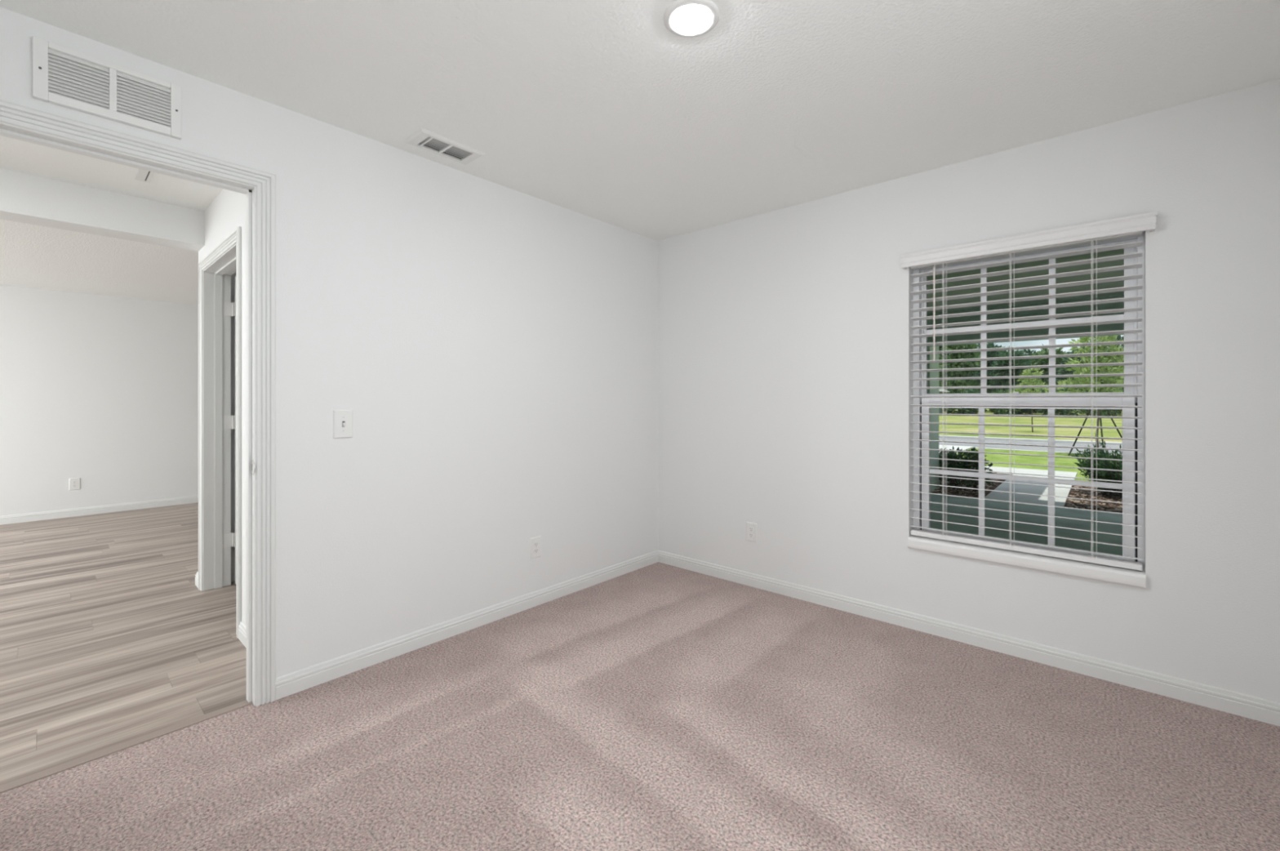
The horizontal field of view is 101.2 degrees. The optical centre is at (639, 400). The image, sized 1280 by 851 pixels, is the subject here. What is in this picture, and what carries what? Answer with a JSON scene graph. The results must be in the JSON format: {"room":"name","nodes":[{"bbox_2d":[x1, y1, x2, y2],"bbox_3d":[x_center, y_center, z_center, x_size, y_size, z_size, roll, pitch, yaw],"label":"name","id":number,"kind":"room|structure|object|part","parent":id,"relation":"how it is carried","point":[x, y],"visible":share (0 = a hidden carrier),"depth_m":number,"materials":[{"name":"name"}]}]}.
{"room":"empty bedroom","nodes":[
{"label":"empty bedroom","id":0,"kind":"room"},
{"bbox_2d":[0,284,198,515],"bbox_3d":[-6.406,0.101,5.195,0.130,2.490,9.300,0,0,42],"label":"wall","id":1,"kind":"structure","parent":0,"point":[100,390],"depth_m":5.68,"materials":[{"name":"white paint"}]},
{"bbox_2d":[69,477,79,489],"bbox_3d":[-5.986,0.886,5.563,0.010,0.124,0.080,0,0,42],"label":"wall outlet","id":2,"kind":"object","parent":1,"relation":"attached to","point":[74,483],"visible":1,"depth_m":5.56,"materials":[{"name":"white plastic"}]},
{"bbox_2d":[0,495,198,524],"bbox_3d":[-6.352,1.187,5.147,0.014,0.084,9.300,0,0,42],"label":"baseboard","id":3,"kind":"structure","parent":1,"relation":"attached to","point":[14,518],"depth_m":5.67,"materials":[{"name":"white paint"}]},
{"bbox_2d":[0,218,198,305],"bbox_3d":[-5.044,-1.204,3.988,3.770,0.120,9.300,0,0,42],"label":"ceiling","id":4,"kind":"structure","parent":0,"point":[32,255],"depth_m":4.47,"materials":[{"name":"white paint"}]},
{"bbox_2d":[198,188,246,626],"bbox_3d":[-1.050,0.016,4.243,1.870,2.660,3.620,0,0,42],"label":"wall","id":5,"kind":"structure","parent":0,"point":[227,211],"depth_m":2.90,"materials":[{"name":"white paint"}]},
{"bbox_2d":[0,168,204,251],"bbox_3d":[-4.757,-1.103,1.315,0.205,0.222,5.680,0,0,42],"label":"beam","id":6,"kind":"structure","parent":5,"relation":"attached to","point":[27,198],"depth_m":3.02,"materials":[{"name":"white paint"}]},
{"bbox_2d":[195,571,198,587],"bbox_3d":[-1.719,1.187,4.826,0.124,0.084,3.634,0,0,42],"label":"baseboard","id":7,"kind":"structure","parent":5,"relation":"attached to","point":[197,573],"depth_m":3.48,"materials":[{"name":"white paint"}]},
{"bbox_2d":[198,226,241,637],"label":"door frame","id":8,"kind":"structure","parent":5,"relation":"in","point":[215,269],"depth_m":3.42,"materials":[{"name":"white paint"}]},
{"bbox_2d":[238,621,246,648],"bbox_3d":[-1.814,1.187,2.492,0.690,0.084,0.014,0,0,42],"label":"baseboard","id":9,"kind":"structure","parent":5,"relation":"attached to","point":[242,628],"depth_m":2.66,"materials":[{"name":"white paint"}]},
{"bbox_2d":[0,7,657,677],"bbox_3d":[-1.029,0.066,2.774,0.110,2.560,3.790,0,0,42],"label":"wall","id":10,"kind":"structure","parent":0,"point":[491,348],"depth_m":2.64,"materials":[{"name":"white paint"}]},
{"bbox_2d":[32,35,182,139],"bbox_3d":[-1.806,-1.055,1.798,0.022,0.190,0.358,0,0,42],"label":"air vent","id":11,"kind":"object","parent":10,"relation":"in","point":[63,76],"visible":1,"depth_m":1.78,"materials":[{"name":"white plastic"}]},
{"bbox_3d":[-1.856,-1.057,1.740,0.013,0.148,0.138,0,0,42],"label":"louvre panel","id":12,"kind":"part","parent":11,"relation":"part of","materials":[{"name":"white plastic"}]},
{"bbox_3d":[-1.752,-1.057,1.857,0.013,0.148,0.139,0,0,42],"label":"louvre panel","id":13,"kind":"part","parent":11,"relation":"part of","materials":[{"name":"white plastic"}]},
{"bbox_2d":[0,99,275,706],"bbox_3d":[-1.857,0.151,1.840,0.145,2.149,0.952,0,0,42],"label":"door frame","id":14,"kind":"structure","parent":10,"relation":"in","point":[17,122],"depth_m":2.11,"materials":[{"name":"white paint"}]},
{"bbox_3d":[-1.557,0.271,2.114,0.047,0.060,0.002,0,0,42],"label":"strike plate","id":15,"kind":"part","parent":14,"relation":"part of","materials":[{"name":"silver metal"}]},
{"bbox_2d":[333,409,352,438],"bbox_3d":[-1.323,0.106,2.345,0.020,0.126,0.080,0,0,42],"label":"light switch","id":16,"kind":"object","parent":10,"relation":"attached to","point":[342,419],"visible":1,"depth_m":2.34,"materials":[{"name":"white plastic"}]},
{"bbox_2d":[275,550,657,699],"bbox_3d":[-0.676,1.184,3.078,0.014,0.084,2.468,0,0,42],"label":"baseboard","id":17,"kind":"structure","parent":10,"relation":"attached to","point":[297,681],"depth_m":2.68,"materials":[{"name":"white paint"}]},
{"bbox_2d":[529,535,541,559],"bbox_3d":[-0.622,0.880,3.143,0.010,0.124,0.080,0,0,42],"label":"wall outlet","id":18,"kind":"object","parent":10,"relation":"attached to","point":[535,542],"visible":1,"depth_m":3.14,"materials":[{"name":"white plastic"}]},
{"bbox_2d":[533,541,538,546],"bbox_3d":[-0.620,0.861,3.140,0.003,0.028,0.034,0,0,42],"label":"receptacle","id":19,"kind":"object","parent":18,"relation":"attached to","point":[535,543],"depth_m":3.14,"materials":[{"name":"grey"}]},
{"bbox_2d":[533,547,538,553],"bbox_3d":[-0.620,0.899,3.140,0.003,0.028,0.034,0,0,42],"label":"receptacle","id":20,"kind":"object","parent":18,"relation":"attached to","point":[535,549],"depth_m":3.14,"materials":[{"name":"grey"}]},
{"bbox_2d":[0,502,1279,850],"bbox_3d":[-3.128,1.286,2.290,8.890,0.120,9.300,0,0,42],"label":"floor","id":21,"kind":"structure","parent":0,"point":[656,706],"depth_m":1.92,"materials":[{"name":"carpet"}]},
{"bbox_2d":[0,699,252,792],"bbox_3d":[-1.853,1.226,1.836,0.046,0.007,0.812,0,0,42],"label":"trim","id":22,"kind":"structure","parent":21,"relation":"on","point":[19,782],"depth_m":1.84,"materials":[{"name":"beige"}]},
{"bbox_2d":[0,0,1279,240],"bbox_3d":[-2.004,-1.274,0.626,5.240,0.120,8.300,0,0,42],"label":"ceiling","id":23,"kind":"structure","parent":0,"point":[593,108],"depth_m":1.98,"materials":[{"name":"white paint"}]},
{"bbox_2d":[134,168,155,182],"bbox_3d":[-2.646,-1.211,2.812,0.270,0.006,0.060,0,0,42],"label":"ceiling vent","id":24,"kind":"object","parent":23,"relation":"in","point":[144,175],"visible":0.59,"depth_m":2.83,"materials":[{"name":"white plastic"}]},
{"bbox_2d":[403,128,485,164],"bbox_3d":[-0.934,-1.209,2.522,0.178,0.011,0.326,0,0,42],"label":"ceiling vent","id":25,"kind":"object","parent":23,"relation":"in","point":[424,139],"visible":1,"depth_m":2.50,"materials":[{"name":"white plastic"}]},
{"bbox_2d":[663,0,719,37],"bbox_3d":[0.163,-1.206,1.667,0.176,0.016,0.176,0,0,42],"label":"recessed light","id":26,"kind":"object","parent":23,"relation":"in","point":[692,20],"visible":1,"depth_m":1.65,"materials":[{"name":"white plastic"}]},
{"bbox_2d":[657,79,1279,702],"bbox_3d":[1.423,0.066,3.000,3.260,2.560,0.200,0,0,42],"label":"wall","id":27,"kind":"structure","parent":0,"point":[784,338],"depth_m":2.62,"materials":[{"name":"white paint"}]},
{"bbox_2d":[746,521,757,542],"bbox_3d":[0.737,0.869,3.468,0.080,0.124,0.010,0,0,42],"label":"wall outlet","id":28,"kind":"object","parent":27,"relation":"attached to","point":[751,527],"visible":1,"depth_m":3.46,"materials":[{"name":"white plastic"}]},
{"bbox_2d":[657,550,1279,725],"bbox_3d":[1.307,1.184,2.960,3.140,0.084,0.014,0,0,42],"label":"baseboard","id":29,"kind":"structure","parent":27,"relation":"attached to","point":[1259,708],"depth_m":2.51,"materials":[{"name":"white paint"}]},
{"bbox_2d":[907,231,1146,588],"bbox_3d":[1.853,0.017,2.595,0.923,1.552,0.216,0,0,42],"label":"window","id":30,"kind":"structure","parent":27,"relation":"in","point":[1132,577],"depth_m":2.52,"materials":[{"name":"white plastic"}]},
{"bbox_3d":[1.820,0.764,2.558,0.922,0.057,0.116,0,0,42],"label":"sill","id":31,"kind":"part","parent":30,"relation":"part of","materials":[{"name":"white stone"}]},
{"bbox_3d":[1.874,0.352,2.612,0.853,0.744,0.034,0,0,42],"label":"sash","id":32,"kind":"part","parent":30,"relation":"part of","materials":[{"name":"white plastic"}]},
{"bbox_2d":[899,211,1157,570],"bbox_3d":[1.805,-0.026,2.539,0.987,1.510,0.119,0,0,42],"label":"window blind","id":33,"kind":"object","parent":30,"relation":"attached to","point":[1131,226],"visible":1,"depth_m":2.52,"materials":[{"name":"white plastic"}]},
{"bbox_3d":[1.605,-0.004,2.757,0.020,1.429,0.060,0,0,42],"label":"ladder cord","id":34,"kind":"part","parent":33,"relation":"part of","materials":[{"name":"white fabric"}]},
{"bbox_3d":[1.820,-0.004,2.566,0.020,1.429,0.060,0,0,42],"label":"ladder cord","id":35,"kind":"part","parent":33,"relation":"part of","materials":[{"name":"white fabric"}]},
{"bbox_3d":[1.823,0.717,2.565,0.910,0.025,0.052,0,0,42],"label":"rail","id":36,"kind":"part","parent":33,"relation":"part of","materials":[{"name":"white plastic"}]},
{"bbox_3d":[2.045,-0.004,2.366,0.020,1.429,0.060,0,0,42],"label":"ladder cord","id":37,"kind":"part","parent":33,"relation":"part of","materials":[{"name":"white fabric"}]},
{"bbox_3d":[1.901,-0.344,2.643,0.861,0.750,0.024,0,0,42],"label":"sash","id":38,"kind":"part","parent":30,"relation":"part of","materials":[{"name":"white plastic"}]},
{"bbox_2d":[927,248,1124,313],"bbox_3d":[3.497,-1.274,4.783,5.200,0.100,5.220,0,0,42],"label":"ceiling","id":39,"kind":"structure","parent":0,"point":[1118,251],"depth_m":5.48,"materials":[{"name":"white"}]},
{"bbox_2d":[927,294,1124,346],"bbox_3d":[5.129,-0.999,6.624,5.200,0.450,0.200,0,0,42],"label":"beam","id":40,"kind":"structure","parent":39,"relation":"attached to","point":[1113,326],"depth_m":6.65,"materials":[{"name":"white paint"}]},
{"label":"outside","id":41,"kind":"structure","parent":0,"visible":0},
{"bbox_2d":[938,408,1122,442],"bbox_3d":[49.617,1.461,59.835,240.000,0.230,110.800,0,0,42],"label":"field","id":42,"kind":"structure","parent":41,"point":[1107,422],"depth_m":26.76,"materials":[{"name":"green plant"}]},
{"bbox_2d":[938,388,949,413],"bbox_3d":[24.257,-0.529,52.781,11.200,3.750,4.800,0,0,42],"label":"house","id":43,"kind":"structure","parent":42,"relation":"on","point":[940,389],"depth_m":50.25,"materials":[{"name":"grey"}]},
{"bbox_2d":[938,346,968,411],"bbox_3d":[36.421,-3.647,62.883,4.468,10.006,5.601,0,0,3],"label":"tree","id":44,"kind":"object","parent":42,"relation":"on","point":[940,347],"visible":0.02,"depth_m":62.08,"materials":[{"name":"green plant"}]},
{"bbox_2d":[938,343,980,393],"bbox_3d":[32.975,-3.305,54.923,5.104,9.311,6.496,0,0,42],"label":"tree","id":45,"kind":"object","parent":42,"relation":"on","point":[967,354],"visible":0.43,"depth_m":54.16,"materials":[{"name":"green plant"}]},
{"bbox_2d":[945,388,987,413],"bbox_3d":[30.862,0.380,49.758,3.623,3.192,2.803,0,0,42],"label":"shrub","id":46,"kind":"object","parent":42,"relation":"on","point":[960,411],"visible":0.27,"depth_m":49.42,"materials":[{"name":"green plant"}]},
{"bbox_2d":[963,343,980,393],"bbox_3d":[43.542,-3.134,66.994,5.921,8.963,6.343,0,0,42],"label":"tree","id":47,"kind":"object","parent":42,"relation":"on","point":[971,375],"visible":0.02,"depth_m":66.84,"materials":[{"name":"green plant"}]},
{"bbox_2d":[972,342,1013,412],"bbox_3d":[40.167,-2.713,59.621,5.313,8.134,5.931,0,0,12],"label":"tree","id":48,"kind":"object","parent":42,"relation":"on","point":[989,353],"visible":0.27,"depth_m":58.74,"materials":[{"name":"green plant"}]},
{"bbox_2d":[987,387,1022,414],"bbox_3d":[33.500,0.263,48.054,3.226,2.989,2.160,0,0,32],"label":"shrub","id":49,"kind":"object","parent":42,"relation":"on","point":[996,411],"visible":0.2,"depth_m":47.82,"materials":[{"name":"green plant"}]},
{"bbox_2d":[991,346,1047,413],"bbox_3d":[36.810,-1.875,50.576,5.350,6.970,5.796,0,0,42],"label":"tree","id":50,"kind":"object","parent":42,"relation":"on","point":[999,372],"visible":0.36,"depth_m":50.22,"materials":[{"name":"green plant"}]},
{"bbox_2d":[1009,364,1048,431],"bbox_3d":[16.491,-0.084,22.266,1.457,2.863,1.405,0,0,42],"label":"tree","id":51,"kind":"object","parent":42,"relation":"on","point":[1028,372],"visible":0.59,"depth_m":22.09,"materials":[{"name":"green plant"}]},
{"bbox_2d":[1022,348,1036,365],"bbox_3d":[47.197,-2.450,64.222,6.654,8.002,5.655,0,0,-31],"label":"tree","id":52,"kind":"object","parent":42,"relation":"on","point":[1028,352],"visible":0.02,"depth_m":63.38,"materials":[{"name":"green plant"}]},
{"bbox_2d":[1029,344,1069,413],"bbox_3d":[43.156,-2.264,56.124,5.567,7.718,6.163,0,0,42],"label":"tree","id":53,"kind":"object","parent":42,"relation":"on","point":[1045,351],"visible":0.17,"depth_m":55.59,"materials":[{"name":"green plant"}]},
{"bbox_2d":[1035,387,1082,415],"bbox_3d":[35.997,0.317,45.541,3.726,3.046,2.586,0,0,42],"label":"shrub","id":54,"kind":"object","parent":42,"relation":"on","point":[1061,411],"visible":0.11,"depth_m":44.98,"materials":[{"name":"green plant"}]},
{"bbox_2d":[1061,346,1081,411],"bbox_3d":[51.174,-2.335,60.768,5.436,8.303,5.963,0,0,42],"label":"tree","id":55,"kind":"object","parent":42,"relation":"on","point":[1076,346],"visible":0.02,"depth_m":61.26,"materials":[{"name":"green plant"}]},
{"bbox_2d":[1055,341,1124,414],"bbox_3d":[40.992,-2.091,47.927,5.838,6.883,5.316,0,0,42],"label":"tree","id":56,"kind":"object","parent":42,"relation":"on","point":[1062,371],"visible":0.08,"depth_m":48.42,"materials":[{"name":"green plant"}]},
{"bbox_2d":[1080,388,1124,416],"bbox_3d":[38.642,0.156,43.623,3.651,2.852,2.503,0,0,42],"label":"shrub","id":57,"kind":"object","parent":42,"relation":"on","point":[1113,412],"visible":0.19,"depth_m":43.25,"materials":[{"name":"green plant"}]},
{"bbox_2d":[1104,334,1124,413],"bbox_3d":[47.750,-2.657,52.528,5.094,8.061,5.919,0,0,-8],"label":"tree","id":58,"kind":"object","parent":42,"relation":"on","point":[1118,337],"visible":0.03,"depth_m":52.21,"materials":[{"name":"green plant"}]},
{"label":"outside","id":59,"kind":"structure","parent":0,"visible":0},
{"bbox_2d":[947,448,1121,480],"bbox_3d":[6.769,1.476,11.490,120.000,0.200,9.400,0,0,42],"label":"lawn","id":60,"kind":"structure","parent":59,"point":[1033,460],"depth_m":12.07,"materials":[{"name":"green plant"}]},
{"bbox_2d":[938,444,973,453],"bbox_3d":[4.323,1.356,13.705,6.000,0.040,9.330,0,0,42],"label":"driveway","id":61,"kind":"structure","parent":60,"relation":"on","point":[948,446],"depth_m":14.98,"materials":[{"name":"concrete"}]},
{"bbox_2d":[931,474,1122,512],"bbox_3d":[6.643,1.361,7.427,5.800,0.030,3.150,0,0,42],"label":"mulch","id":62,"kind":"object","parent":60,"relation":"on","point":[953,492],"visible":0.13,"depth_m":7.57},
{"bbox_2d":[938,447,960,481],"bbox_3d":[4.771,1.043,8.449,0.707,0.615,0.636,0,0,42],"label":"leafy bush","id":63,"kind":"object","parent":62,"relation":"on","point":[940,452],"visible":0.03,"depth_m":8.42,"materials":[{"name":"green plant"}]},
{"bbox_2d":[938,444,966,488],"bbox_3d":[4.795,1.025,8.084,0.569,0.663,0.509,0,0,42],"label":"leafy bush","id":64,"kind":"object","parent":62,"relation":"on","point":[952,464],"visible":0.48,"depth_m":8.04,"materials":[{"name":"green plant"}]},
{"bbox_2d":[958,446,994,491],"bbox_3d":[4.947,1.012,7.734,0.442,0.676,0.488,0,0,-2],"label":"leafy bush","id":65,"kind":"object","parent":62,"relation":"on","point":[968,455],"visible":0.52,"depth_m":7.71,"materials":[{"name":"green plant"}]},
{"bbox_2d":[1068,439,1122,498],"bbox_3d":[6.554,0.949,7.320,1.075,0.800,1.027,0,0,-27],"label":"feathery shrub","id":66,"kind":"object","parent":62,"relation":"on","point":[1101,464],"visible":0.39,"depth_m":7.27,"materials":[{"name":"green plant"}]},
{"bbox_2d":[984,466,1076,506],"bbox_3d":[5.758,1.353,8.946,2.460,0.045,4.250,0,0,42],"label":"walkway","id":67,"kind":"structure","parent":60,"relation":"on","point":[1024,488],"depth_m":7.83,"materials":[{"name":"concrete"}]},
{"bbox_2d":[1055,335,1124,455],"bbox_3d":[11.152,-0.258,12.900,1.604,3.281,1.544,0,0,42],"label":"young tree","id":68,"kind":"object","parent":60,"relation":"on","point":[1107,358],"visible":0.6,"depth_m":12.70,"materials":[{"name":"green plant"}]},
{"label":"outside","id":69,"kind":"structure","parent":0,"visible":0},
{"bbox_2d":[930,493,1122,555],"bbox_3d":[3.458,1.426,4.738,5.200,0.200,5.100,0,0,42],"label":"porch slab","id":70,"kind":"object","parent":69,"point":[997,504],"visible":0.11,"depth_m":5.71,"materials":[{"name":"concrete"}]},
{"bbox_2d":[927,346,939,493],"bbox_3d":[4.291,0.026,7.903,0.270,2.700,0.587,0,0,42],"label":"porch column","id":71,"kind":"structure","parent":70,"relation":"on","point":[934,427],"depth_m":7.81,"materials":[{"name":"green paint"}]},
{"bbox_3d":[4.291,1.281,7.903,0.270,0.130,0.587,0,0,42],"label":"trim","id":72,"kind":"part","parent":71,"relation":"part of","materials":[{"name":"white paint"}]},
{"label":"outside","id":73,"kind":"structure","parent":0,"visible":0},
{"bbox_2d":[938,437,1122,454],"bbox_3d":[11.280,1.481,16.579,120.000,0.190,4.200,0,0,42],"label":"road","id":74,"kind":"structure","parent":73,"point":[975,445],"depth_m":16.11,"materials":[{"name":"grey asphalt"}]},
{"bbox_2d":[938,435,1122,455],"bbox_3d":[11.346,1.396,16.654,120.000,0.160,4.700,0,0,42],"label":"curb","id":75,"kind":"object","parent":74,"relation":"on","point":[940,436],"visible":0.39,"depth_m":17.40,"materials":[{"name":"concrete"}]}
]}

